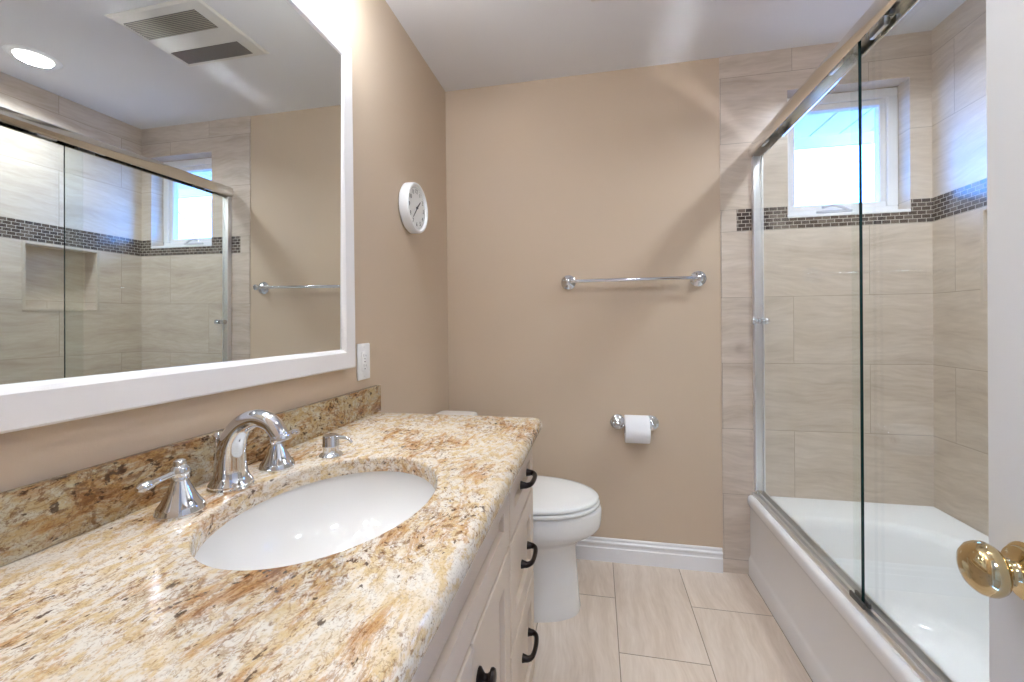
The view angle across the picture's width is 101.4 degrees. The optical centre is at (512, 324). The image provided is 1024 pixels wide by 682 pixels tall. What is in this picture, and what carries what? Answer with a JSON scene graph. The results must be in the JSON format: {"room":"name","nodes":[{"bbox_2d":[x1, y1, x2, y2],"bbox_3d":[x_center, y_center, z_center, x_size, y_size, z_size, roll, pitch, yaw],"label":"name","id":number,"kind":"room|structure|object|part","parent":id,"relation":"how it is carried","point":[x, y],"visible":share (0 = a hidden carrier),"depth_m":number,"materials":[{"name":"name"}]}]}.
{"room":"bathroom","nodes":[
{"label":"bathroom","id":0,"kind":"room"},
{"bbox_2d":[0,0,448,492],"bbox_3d":[-0.605,-0.025,1.276,0.120,2.440,2.264,-1,0,11],"label":"wall","id":1,"kind":"structure","parent":0,"point":[398,103],"depth_m":1.54,"materials":[{"name":"beige paint"}]},
{"bbox_2d":[0,0,355,433],"bbox_3d":[-0.618,-0.365,0.826,0.034,1.007,1.027,-1,0,11],"label":"mirror","id":2,"kind":"object","parent":1,"relation":"attached to","point":[177,192],"visible":1,"depth_m":0.77,"materials":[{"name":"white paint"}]},
{"bbox_2d":[0,385,380,566],"bbox_3d":[-0.618,0.267,0.834,0.020,0.092,1.381,-1,0,11],"label":"backsplash","id":3,"kind":"structure","parent":1,"relation":"attached to","point":[38,516],"depth_m":0.68,"materials":[{"name":"brown stone"}]},
{"bbox_2d":[357,343,369,380],"bbox_3d":[-0.507,0.124,1.428,0.009,0.123,0.076,-1,0,11],"label":"wall outlet","id":4,"kind":"object","parent":1,"relation":"attached to","point":[363,350],"visible":1,"depth_m":1.42,"materials":[{"name":"white plastic"}]},
{"bbox_2d":[362,351,367,371],"bbox_3d":[-0.504,0.124,1.427,0.003,0.069,0.034,-1,0,11],"label":"receptacle","id":5,"kind":"object","parent":4,"relation":"attached to","point":[364,353],"depth_m":1.43,"materials":[{"name":"grey plastic"}]},
{"bbox_2d":[399,182,427,233],"bbox_3d":[-0.421,-0.500,1.794,0.044,0.212,0.212,-1,0,11],"label":"wall clock","id":6,"kind":"object","parent":1,"relation":"attached to","point":[413,209],"visible":1,"depth_m":1.76,"materials":[{"name":"white plastic"}]},
{"bbox_2d":[532,559,812,681],"bbox_3d":[0.554,1.234,1.053,2.457,0.100,2.264,-1,0,11],"label":"floor","id":7,"kind":"structure","parent":0,"point":[633,623],"depth_m":1.61,"materials":[{"name":"tile"}]},
{"bbox_2d":[411,448,538,681],"bbox_3d":[-0.322,0.770,0.771,0.615,0.848,1.315,-1,0,11],"label":"vanity cabinet","id":8,"kind":"object","parent":7,"relation":"on","point":[487,633],"visible":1,"depth_m":0.88,"materials":[{"name":"paint"}]},
{"bbox_2d":[0,412,541,681],"bbox_3d":[-0.331,0.329,0.773,0.606,0.035,1.374,-1,0,11],"label":"countertop","id":9,"kind":"structure","parent":8,"relation":"on","point":[128,598],"depth_m":0.50,"materials":[{"name":"stone"}]},
{"bbox_2d":[134,409,299,521],"bbox_3d":[-0.506,0.237,0.803,0.183,0.152,0.353,-1,0,11],"label":"faucet","id":10,"kind":"object","parent":9,"relation":"on","point":[231,474],"visible":1,"depth_m":0.78,"materials":[{"name":"silver metal"}]},
{"bbox_3d":[-0.563,0.241,0.677,0.030,0.033,0.083,-1,0,11],"label":"lever","id":11,"kind":"part","parent":10,"relation":"part of","materials":[{"name":"silver metal"}]},
{"bbox_3d":[-0.558,0.283,0.703,0.071,0.062,0.071,-1,0,11],"label":"handle","id":12,"kind":"part","parent":10,"relation":"part of","materials":[{"name":"silver metal"}]},
{"bbox_3d":[-0.587,0.264,0.833,0.012,0.100,0.012,-1,0,11],"label":"lift rod","id":13,"kind":"part","parent":10,"relation":"part of","materials":[{"name":"silver metal"}]},
{"bbox_3d":[-0.500,0.237,0.800,0.170,0.152,0.078,-1,0,11],"label":"spout","id":14,"kind":"part","parent":10,"relation":"part of","materials":[{"name":"silver metal"}]},
{"bbox_3d":[-0.515,0.281,0.916,0.071,0.062,0.071,-1,0,11],"label":"handle","id":15,"kind":"part","parent":10,"relation":"part of","materials":[{"name":"silver metal"}]},
{"bbox_3d":[-0.510,0.239,0.942,0.030,0.033,0.083,-1,0,11],"label":"lever","id":16,"kind":"part","parent":10,"relation":"part of","materials":[{"name":"silver metal"}]},
{"bbox_2d":[194,471,434,570],"bbox_3d":[-0.324,0.431,0.763,0.387,0.168,0.499,-1,0,11],"label":"sink","id":17,"kind":"object","parent":9,"relation":"in","point":[326,517],"visible":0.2,"depth_m":0.90,"materials":[{"name":"white ceramic"}]},
{"bbox_2d":[319,433,352,458],"bbox_3d":[-0.416,0.285,0.992,0.084,0.051,0.054,-1,0,11],"label":"soap dispenser","id":18,"kind":"object","parent":9,"relation":"on","point":[330,443],"visible":1,"depth_m":0.98,"materials":[{"name":"silver metal"}]},
{"bbox_3d":[-0.099,0.799,0.537,0.020,0.564,0.283,-1,0,11],"label":"cabinet door","id":19,"kind":"part","parent":8,"relation":"part of","materials":[{"name":"paint"}]},
{"bbox_3d":[-0.043,0.592,0.702,0.031,0.032,0.032,-1,0,11],"label":"knob","id":20,"kind":"part","parent":8,"relation":"part of","materials":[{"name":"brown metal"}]},
{"bbox_3d":[-0.042,0.797,0.823,0.020,0.564,0.290,-1,0,11],"label":"cabinet door","id":21,"kind":"part","parent":8,"relation":"part of","materials":[{"name":"paint"}]},
{"bbox_3d":[0.021,0.639,1.149,0.020,0.252,0.352,-1,0,11],"label":"drawer","id":22,"kind":"part","parent":8,"relation":"part of","materials":[{"name":"paint"}]},
{"bbox_3d":[0.019,0.427,1.148,0.020,0.152,0.352,-1,0,11],"label":"drawer","id":23,"kind":"part","parent":8,"relation":"part of","materials":[{"name":"paint"}]},
{"bbox_3d":[0.025,0.926,1.150,0.020,0.302,0.352,-1,0,11],"label":"drawer","id":24,"kind":"part","parent":8,"relation":"part of","materials":[{"name":"paint"}]},
{"bbox_3d":[0.049,0.426,1.160,0.035,0.023,0.119,-1,0,11],"label":"pull handle","id":25,"kind":"part","parent":8,"relation":"part of","materials":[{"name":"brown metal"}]},
{"bbox_3d":[0.051,0.637,1.161,0.035,0.023,0.119,-1,0,11],"label":"pull handle","id":26,"kind":"part","parent":8,"relation":"part of","materials":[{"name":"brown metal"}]},
{"bbox_3d":[0.054,0.889,1.162,0.035,0.023,0.119,-1,0,11],"label":"pull handle","id":27,"kind":"part","parent":8,"relation":"part of","materials":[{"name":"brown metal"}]},
{"bbox_2d":[436,410,601,622],"bbox_3d":[-0.009,0.804,1.825,0.778,0.763,0.417,-1,0,11],"label":"toilet","id":28,"kind":"object","parent":7,"relation":"on","point":[566,512],"visible":0.31,"depth_m":1.67,"materials":[{"name":"white ceramic"}]},
{"bbox_3d":[-0.298,0.443,1.891,0.192,0.036,0.397,-1,0,11],"label":"tank lid","id":29,"kind":"part","parent":28,"relation":"part of","materials":[{"name":"white ceramic"}]},
{"bbox_3d":[0.093,0.715,1.786,0.539,0.024,0.380,-1,0,11],"label":"lid","id":30,"kind":"part","parent":28,"relation":"part of","materials":[{"name":"white plastic"}]},
{"bbox_3d":[0.093,0.739,1.787,0.548,0.018,0.382,-1,0,11],"label":"seat","id":31,"kind":"part","parent":28,"relation":"part of","materials":[{"name":"white plastic"}]},
{"bbox_3d":[0.043,0.967,1.798,0.668,0.436,0.382,-1,0,11],"label":"bowl","id":32,"kind":"part","parent":28,"relation":"part of","materials":[{"name":"white ceramic"}]},
{"bbox_2d":[748,495,988,681],"bbox_3d":[1.321,0.987,1.150,0.743,0.377,1.516,-1,0,11],"label":"bathtub","id":33,"kind":"object","parent":7,"relation":"on","point":[912,572],"visible":0.8,"depth_m":1.55,"materials":[{"name":"white ceramic"}]},
{"bbox_2d":[748,0,955,681],"bbox_3d":[0.984,-0.018,1.211,0.076,1.637,1.519,-1,0,11],"label":"shower door","id":34,"kind":"structure","parent":33,"relation":"on","point":[881,16],"depth_m":1.34,"materials":[{"name":"silver metal"}]},
{"bbox_3d":[1.118,-0.018,1.891,0.071,0.031,0.031,-1,0,11],"label":"pull knob","id":35,"kind":"part","parent":34,"relation":"part of","materials":[{"name":"silver metal"}]},
{"bbox_3d":[0.982,-0.806,1.206,0.063,0.062,1.518,-1,0,11],"label":"header rail","id":36,"kind":"part","parent":34,"relation":"part of","materials":[{"name":"silver metal"}]},
{"bbox_3d":[1.050,-0.009,1.553,0.008,1.575,0.786,-1,0,11],"label":"glass panel","id":37,"kind":"part","parent":34,"relation":"part of","materials":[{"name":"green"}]},
{"bbox_2d":[385,0,965,91],"bbox_3d":[0.527,-1.306,1.040,2.457,0.100,2.264,-1,0,11],"label":"ceiling","id":38,"kind":"structure","parent":0,"point":[465,44],"depth_m":1.79,"materials":[{"name":"paint"}]},
{"bbox_2d":[445,30,933,573],"bbox_3d":[0.809,-0.044,2.084,2.337,2.440,0.124,-1,0,11],"label":"wall","id":39,"kind":"structure","parent":0,"point":[609,174],"depth_m":2.02,"materials":[{"name":"beige paint"}]},
{"bbox_2d":[561,271,706,289],"bbox_3d":[0.580,-0.219,2.032,0.691,0.074,0.072,-1,0,11],"label":"towel bar","id":40,"kind":"object","parent":39,"relation":"attached to","point":[697,278],"visible":1,"depth_m":2.00,"materials":[{"name":"silver metal"}]},
{"bbox_3d":[0.278,-0.216,2.093,0.074,0.074,0.072,-1,0,11],"label":"mounting post","id":41,"kind":"part","parent":40,"relation":"part of","materials":[{"name":"silver metal"}]},
{"bbox_3d":[0.883,-0.222,1.972,0.074,0.074,0.072,-1,0,11],"label":"mounting post","id":42,"kind":"part","parent":40,"relation":"part of","materials":[{"name":"silver metal"}]},
{"bbox_2d":[610,414,658,430],"bbox_3d":[0.595,0.481,2.033,0.232,0.074,0.076,-1,0,11],"label":"paper holder","id":43,"kind":"object","parent":39,"relation":"attached to","point":[616,421],"visible":0.75,"depth_m":2.04,"materials":[{"name":"silver metal"}]},
{"bbox_3d":[0.517,0.482,2.048,0.074,0.074,0.076,-1,0,11],"label":"mounting post","id":44,"kind":"part","parent":43,"relation":"part of","materials":[{"name":"silver metal"}]},
{"bbox_2d":[624,415,650,443],"bbox_3d":[0.596,0.498,2.004,0.113,0.131,0.131,-1,0,11],"label":"toilet paper roll","id":45,"kind":"object","parent":43,"relation":"on","point":[637,429],"visible":0.99,"depth_m":1.95,"materials":[{"name":"white paper"}]},
{"bbox_3d":[0.672,0.480,2.017,0.074,0.074,0.076,-1,0,11],"label":"mounting post","id":46,"kind":"part","parent":43,"relation":"part of","materials":[{"name":"silver metal"}]},
{"bbox_2d":[576,536,722,572],"bbox_3d":[0.330,1.124,2.121,1.361,0.113,0.016,-1,0,11],"label":"baseboard","id":47,"kind":"structure","parent":39,"relation":"attached to","point":[626,551],"depth_m":2.04,"materials":[{"name":"white paint"}]},
{"bbox_2d":[787,87,910,217],"bbox_3d":[1.513,-0.787,1.939,0.486,0.587,0.131,-1,0,11],"label":"window","id":48,"kind":"structure","parent":39,"relation":"in","point":[884,101],"depth_m":1.93,"materials":[{"name":"white paint"}]},
{"bbox_3d":[1.522,-0.790,1.981,0.402,0.496,0.038,-1,0,11],"label":"sash","id":49,"kind":"part","parent":48,"relation":"part of","materials":[{"name":"white paint"}]},
{"bbox_3d":[1.511,-0.500,1.914,0.486,0.014,0.077,-1,0,11],"label":"sill","id":50,"kind":"part","parent":48,"relation":"part of","materials":[{"name":"white paint"}]},
{"bbox_2d":[932,0,988,536],"bbox_3d":[1.722,-0.049,1.004,0.123,2.440,1.644,-1,0,11],"label":"wall","id":51,"kind":"structure","parent":0,"point":[959,92],"depth_m":1.68,"materials":[{"name":"tile"}]},
{"bbox_3d":[1.748,-0.257,1.421,0.013,0.363,0.340,-1,0,11],"label":"niche edge trim","id":52,"kind":"part","parent":51,"relation":"part of","materials":[{"name":"beige tile"}]},
{"bbox_3d":[0.107,0.179,-0.081,0.605,2.030,0.120,-1,0,11],"label":"structure","id":53,"kind":"structure","parent":0,"visible":0},
{"bbox_2d":[956,0,1023,681],"bbox_3d":[0.543,0.167,0.222,0.155,2.018,0.600,-1,0,11],"label":"door","id":54,"kind":"structure","parent":53,"relation":"attached to","point":[995,569],"depth_m":0.49,"materials":[{"name":"white paint"}]},
{"bbox_3d":[0.546,0.276,0.468,0.061,0.066,0.065,-1,0,11],"label":"knob","id":55,"kind":"part","parent":54,"relation":"part of","materials":[{"name":"gold metal"}]},
{"label":"outside","id":56,"kind":"structure","parent":0,"visible":0},
{"bbox_2d":[794,108,874,149],"bbox_3d":[1.929,-1.165,2.221,5.500,0.185,0.600,-1,0,11],"label":"roof eave","id":57,"kind":"object","parent":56,"point":[833,129],"visible":0.06,"depth_m":2.44,"materials":[{"name":"white paint"}]}
]}

